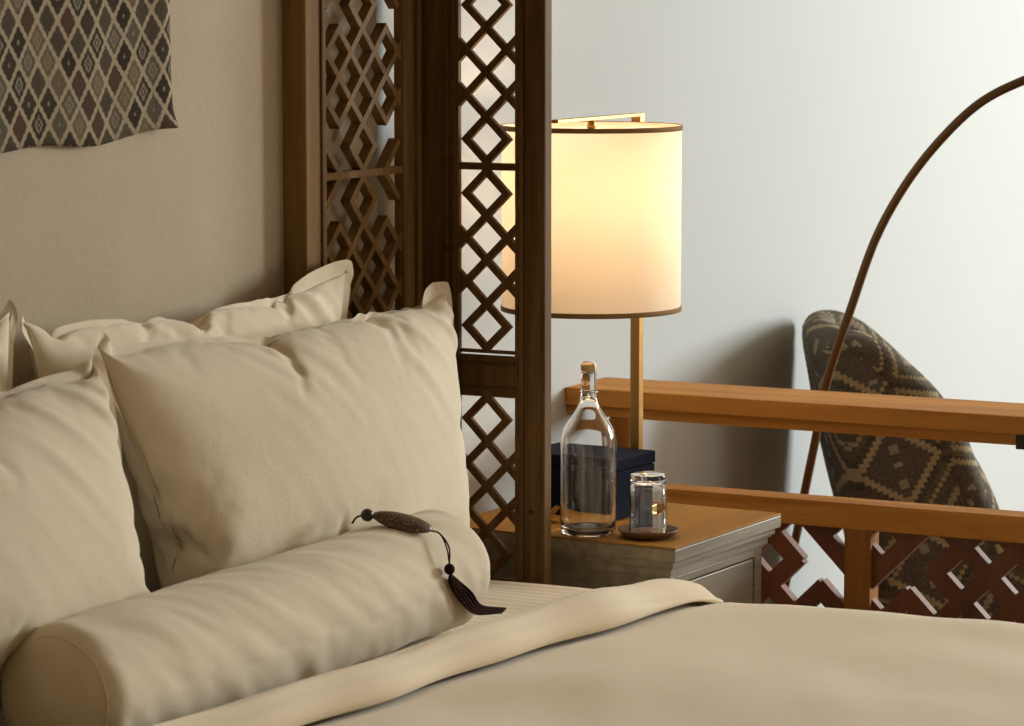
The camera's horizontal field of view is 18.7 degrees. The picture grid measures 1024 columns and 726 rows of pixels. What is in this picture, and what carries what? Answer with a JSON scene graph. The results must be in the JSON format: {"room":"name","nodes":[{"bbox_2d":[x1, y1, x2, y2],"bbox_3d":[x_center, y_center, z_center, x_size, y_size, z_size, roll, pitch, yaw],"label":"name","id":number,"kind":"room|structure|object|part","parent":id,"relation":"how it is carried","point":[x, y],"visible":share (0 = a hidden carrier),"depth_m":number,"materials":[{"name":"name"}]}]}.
{"room":"bedroom","nodes":[
{"label":"bedroom","id":0,"kind":"room"},
{"bbox_2d":[376,0,1023,606],"bbox_3d":[-0.282,-0.686,5.484,0.150,3.200,11.750,4,8,27],"label":"wall","id":1,"kind":"structure","parent":0,"point":[802,121],"depth_m":7.17,"materials":[{"name":"white paint"}]},
{"bbox_2d":[0,0,377,708],"bbox_3d":[-0.793,-0.542,4.322,0.017,3.190,2.400,4,8,27],"label":"wall panel","id":2,"kind":"object","parent":1,"relation":"attached to","point":[184,223],"visible":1,"depth_m":4.87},
{"bbox_2d":[0,0,179,153],"bbox_3d":[-0.770,-0.701,4.302,0.024,0.835,1.220,4,8,27],"label":"tapestry","id":3,"kind":"object","parent":2,"relation":"attached to","point":[74,73],"visible":1,"depth_m":4.59,"materials":[{"name":"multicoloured fabric"}]},
{"bbox_3d":[2.160,1.102,4.424,5.650,0.100,11.750,4,8,27],"label":"floor","id":4,"kind":"structure","parent":0,"visible":0},
{"bbox_2d":[282,0,551,584],"bbox_3d":[0.287,-0.063,4.020,2.255,2.310,2.280,4,8,27],"label":"lattice screen","id":5,"kind":"object","parent":4,"relation":"on","point":[427,50],"visible":0.59,"depth_m":5.39,"materials":[{"name":"brown wood"}]},
{"bbox_3d":[-0.274,-0.288,5.308,0.058,2.050,0.393,4,8,27],"label":"head screen frame","id":6,"kind":"part","parent":5,"relation":"part of","materials":[{"name":"brown wood"}]},
{"bbox_3d":[-0.160,-0.210,5.497,0.020,2.250,0.028,4,8,27],"label":"corner post","id":7,"kind":"part","parent":5,"relation":"part of","materials":[{"name":"brown wood"}]},
{"bbox_3d":[-0.065,-0.302,5.430,0.198,2.050,0.013,4,8,27],"label":"screen frame","id":8,"kind":"part","parent":5,"relation":"part of","materials":[{"name":"brown wood"}]},
{"bbox_3d":[0.045,-0.197,5.392,0.040,2.250,0.029,4,8,27],"label":"post","id":9,"kind":"part","parent":5,"relation":"part of","materials":[{"name":"brown wood"}]},
{"bbox_3d":[0.280,0.694,4.108,2.105,0.285,2.130,4,8,27],"label":"mattress","id":10,"kind":"object","parent":5,"relation":"on","visible":0},
{"bbox_2d":[0,580,707,725],"bbox_3d":[0.281,0.658,4.104,2.113,0.257,2.152,4,8,27],"label":"sheet","id":11,"kind":"object","parent":10,"relation":"on","point":[515,597],"visible":0.06,"depth_m":5.24,"materials":[{"name":"fabric"}]},
{"bbox_2d":[0,300,17,391],"bbox_3d":[-0.899,0.228,4.032,0.102,0.550,0.944,4,8,27],"label":"pillow","id":12,"kind":"object","parent":11,"relation":"on","point":[9,316],"visible":0.16,"depth_m":4.37,"materials":[{"name":"beige fabric"}]},
{"bbox_2d":[0,347,149,681],"bbox_3d":[-0.758,0.272,4.007,0.208,0.506,1.104,4,8,27],"label":"pillow","id":13,"kind":"object","parent":11,"relation":"on","point":[69,543],"visible":0.71,"depth_m":4.15,"materials":[{"name":"fabric"}]},
{"bbox_2d":[120,441,160,590],"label":"pillow","id":14,"kind":"object","parent":11,"relation":"on","point":[152,581],"depth_m":4.63,"materials":[{"name":"beige fabric"}]},
{"bbox_2d":[20,260,352,378],"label":"pillow","id":15,"kind":"object","parent":11,"relation":"on","point":[319,297],"depth_m":4.84,"materials":[{"name":"beige fabric"}]},
{"bbox_2d":[1,509,489,725],"bbox_3d":[-0.354,0.383,4.515,0.201,0.196,1.102,4,8,27],"label":"bolster","id":16,"kind":"object","parent":11,"relation":"on","point":[225,636],"visible":0.89,"depth_m":4.32,"materials":[{"name":"fabric"}]},
{"bbox_2d":[351,509,505,614],"bbox_3d":[-0.102,0.316,4.832,0.287,0.194,0.100,-5,8,-34],"label":"tassel ornament","id":17,"kind":"object","parent":16,"relation":"on","point":[465,596],"visible":1,"depth_m":4.79,"materials":[{"name":"black fabric"}]},
{"bbox_3d":[-0.109,0.284,4.798,0.043,0.052,0.015,5,9,37],"label":"cord","id":18,"kind":"part","parent":17,"relation":"part of","materials":[{"name":"black fabric"}]},
{"bbox_2d":[96,282,469,587],"bbox_3d":[-0.329,0.159,4.888,0.216,0.522,1.076,4,8,27],"label":"pillow","id":19,"kind":"object","parent":11,"relation":"on","point":[239,450],"visible":0.73,"depth_m":4.70,"materials":[{"name":"fabric"}]},
{"bbox_2d":[153,578,1023,725],"bbox_3d":[0.427,0.699,4.010,1.774,0.474,2.190,4,8,27],"label":"duvet","id":20,"kind":"object","parent":10,"relation":"on","point":[632,654],"visible":1,"depth_m":4.49,"materials":[{"name":"fabric"}]},
{"bbox_2d":[470,503,780,603],"bbox_3d":[0.186,0.586,5.791,0.485,0.600,0.428,4,8,30],"label":"nightstand","id":21,"kind":"object","parent":4,"relation":"on","point":[718,549],"visible":0.37,"depth_m":5.62,"materials":[{"name":"orange wood"}]},
{"bbox_2d":[551,505,559,516],"bbox_3d":[0.066,0.280,5.703,0.039,0.042,0.070,3,7,21],"label":"card stand","id":22,"kind":"object","parent":21,"relation":"on","point":[556,508],"visible":0.29,"depth_m":5.70,"materials":[{"name":"brown wood"}]},
{"bbox_2d":[560,361,616,536],"bbox_3d":[0.137,0.152,5.580,0.101,0.312,0.101,4,8,27],"label":"glass bottle","id":23,"kind":"object","parent":21,"relation":"on","point":[588,445],"visible":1,"depth_m":5.55,"materials":[{"name":"clear glass"}]},
{"bbox_2d":[501,113,682,448],"bbox_3d":[0.162,-0.082,5.715,0.331,0.744,0.408,4,8,27],"label":"table lamp","id":24,"kind":"object","parent":21,"relation":"on","point":[616,185],"visible":0.8,"depth_m":5.51,"materials":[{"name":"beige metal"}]},
{"bbox_3d":[0.144,-0.102,5.678,0.331,0.009,0.331,4,8,27],"label":"shade trim","id":25,"kind":"part","parent":24,"relation":"part of","materials":[{"name":"brown metal"}]},
{"bbox_3d":[0.144,-0.428,5.639,0.331,0.009,0.331,4,8,27],"label":"shade trim","id":26,"kind":"part","parent":24,"relation":"part of","materials":[{"name":"brown metal"}]},
{"bbox_3d":[0.144,-0.265,5.658,0.327,0.335,0.327,4,8,27],"label":"lamp shade","id":27,"kind":"part","parent":24,"relation":"part of","materials":[{"name":"white fabric"}]},
{"bbox_3d":[0.152,-0.446,5.651,0.019,0.006,0.343,4,8,27],"label":"arm","id":28,"kind":"part","parent":24,"relation":"part of","materials":[{"name":"gold metal"}]},
{"bbox_2d":[551,442,654,520],"bbox_3d":[0.142,0.221,5.837,0.210,0.114,0.147,4,8,32],"label":"box","id":29,"kind":"object","parent":21,"relation":"on","point":[629,460],"visible":0.21,"depth_m":5.78,"materials":[{"name":"blue cardboard"}]},
{"bbox_3d":[0.142,0.176,5.832,0.210,0.022,0.147,4,8,32],"label":"box lid","id":30,"kind":"part","parent":29,"relation":"part of","materials":[{"name":"blue leather"}]},
{"bbox_3d":[0.183,0.332,5.763,0.477,0.036,0.412,4,8,30],"label":"moulding","id":31,"kind":"part","parent":21,"relation":"part of","materials":[{"name":"grey wood"}]},
{"bbox_2d":[618,524,678,540],"bbox_3d":[0.244,0.303,5.563,0.109,0.016,0.109,4,8,27],"label":"wooden coaster","id":32,"kind":"object","parent":21,"relation":"on","point":[672,530],"visible":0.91,"depth_m":5.52,"materials":[{"name":"brown wood"}]},
{"bbox_2d":[629,471,666,532],"bbox_3d":[0.244,0.251,5.570,0.069,0.108,0.069,4,8,27],"label":"drinking glass","id":33,"kind":"object","parent":32,"relation":"on","point":[648,489],"visible":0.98,"depth_m":5.54,"materials":[{"name":"clear glass"}]},
{"bbox_3d":[0.363,0.466,5.672,0.018,0.172,0.310,4,8,30],"label":"drawer","id":34,"kind":"part","parent":21,"relation":"part of","materials":[{"name":"grey wood"}]},
{"bbox_2d":[566,377,1023,623],"bbox_3d":[0.924,0.478,5.887,1.749,0.791,0.185,4,8,27],"label":"balustrade","id":35,"kind":"object","parent":4,"relation":"on","point":[864,564],"visible":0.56,"depth_m":5.91,"materials":[{"name":"brown wood"}]},
{"bbox_3d":[0.221,0.172,6.144,0.045,0.131,0.044,4,8,27],"label":"post","id":36,"kind":"part","parent":35,"relation":"part of","materials":[{"name":"brown wood"}]},
{"bbox_3d":[0.530,0.115,5.980,0.925,0.022,0.038,4,8,27],"label":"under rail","id":37,"kind":"part","parent":35,"relation":"part of","materials":[{"name":"brown wood"}]},
{"bbox_3d":[0.924,0.103,5.842,1.749,0.034,0.185,4,8,27],"label":"handrail","id":38,"kind":"part","parent":35,"relation":"part of","materials":[{"name":"brown wood"}]},
{"bbox_3d":[0.396,0.535,6.091,0.610,0.551,0.024,4,8,27],"label":"lattice panel","id":39,"kind":"part","parent":35,"relation":"part of","materials":[{"name":"red wood"}]},
{"bbox_3d":[0.897,0.303,5.812,1.749,0.050,0.064,4,8,27],"label":"rail","id":40,"kind":"part","parent":35,"relation":"part of","materials":[{"name":"brown wood"}]},
{"bbox_3d":[0.668,0.589,5.959,0.053,0.554,0.052,4,8,27],"label":"post","id":41,"kind":"part","parent":35,"relation":"part of","materials":[{"name":"brown wood"}]},
{"bbox_3d":[1.115,0.579,5.721,1.006,0.551,0.024,4,8,27],"label":"lattice panel","id":42,"kind":"part","parent":35,"relation":"part of","materials":[{"name":"red wood"}]},
{"bbox_2d":[785,76,1023,587],"bbox_3d":[0.926,0.123,6.057,1.290,1.457,0.270,4,8,27],"label":"arc floor lamp","id":43,"kind":"object","parent":4,"relation":"on","point":[993,94],"visible":0.7,"depth_m":6.12,"materials":[{"name":"brown metal"}]},
{"bbox_2d":[802,310,1023,622],"bbox_3d":[0.957,0.317,7.013,0.604,0.846,0.559,0,7,0],"label":"armchair","id":44,"kind":"object","parent":4,"relation":"on","point":[913,470],"visible":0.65,"depth_m":6.74,"materials":[{"name":"fabric"}]}
]}

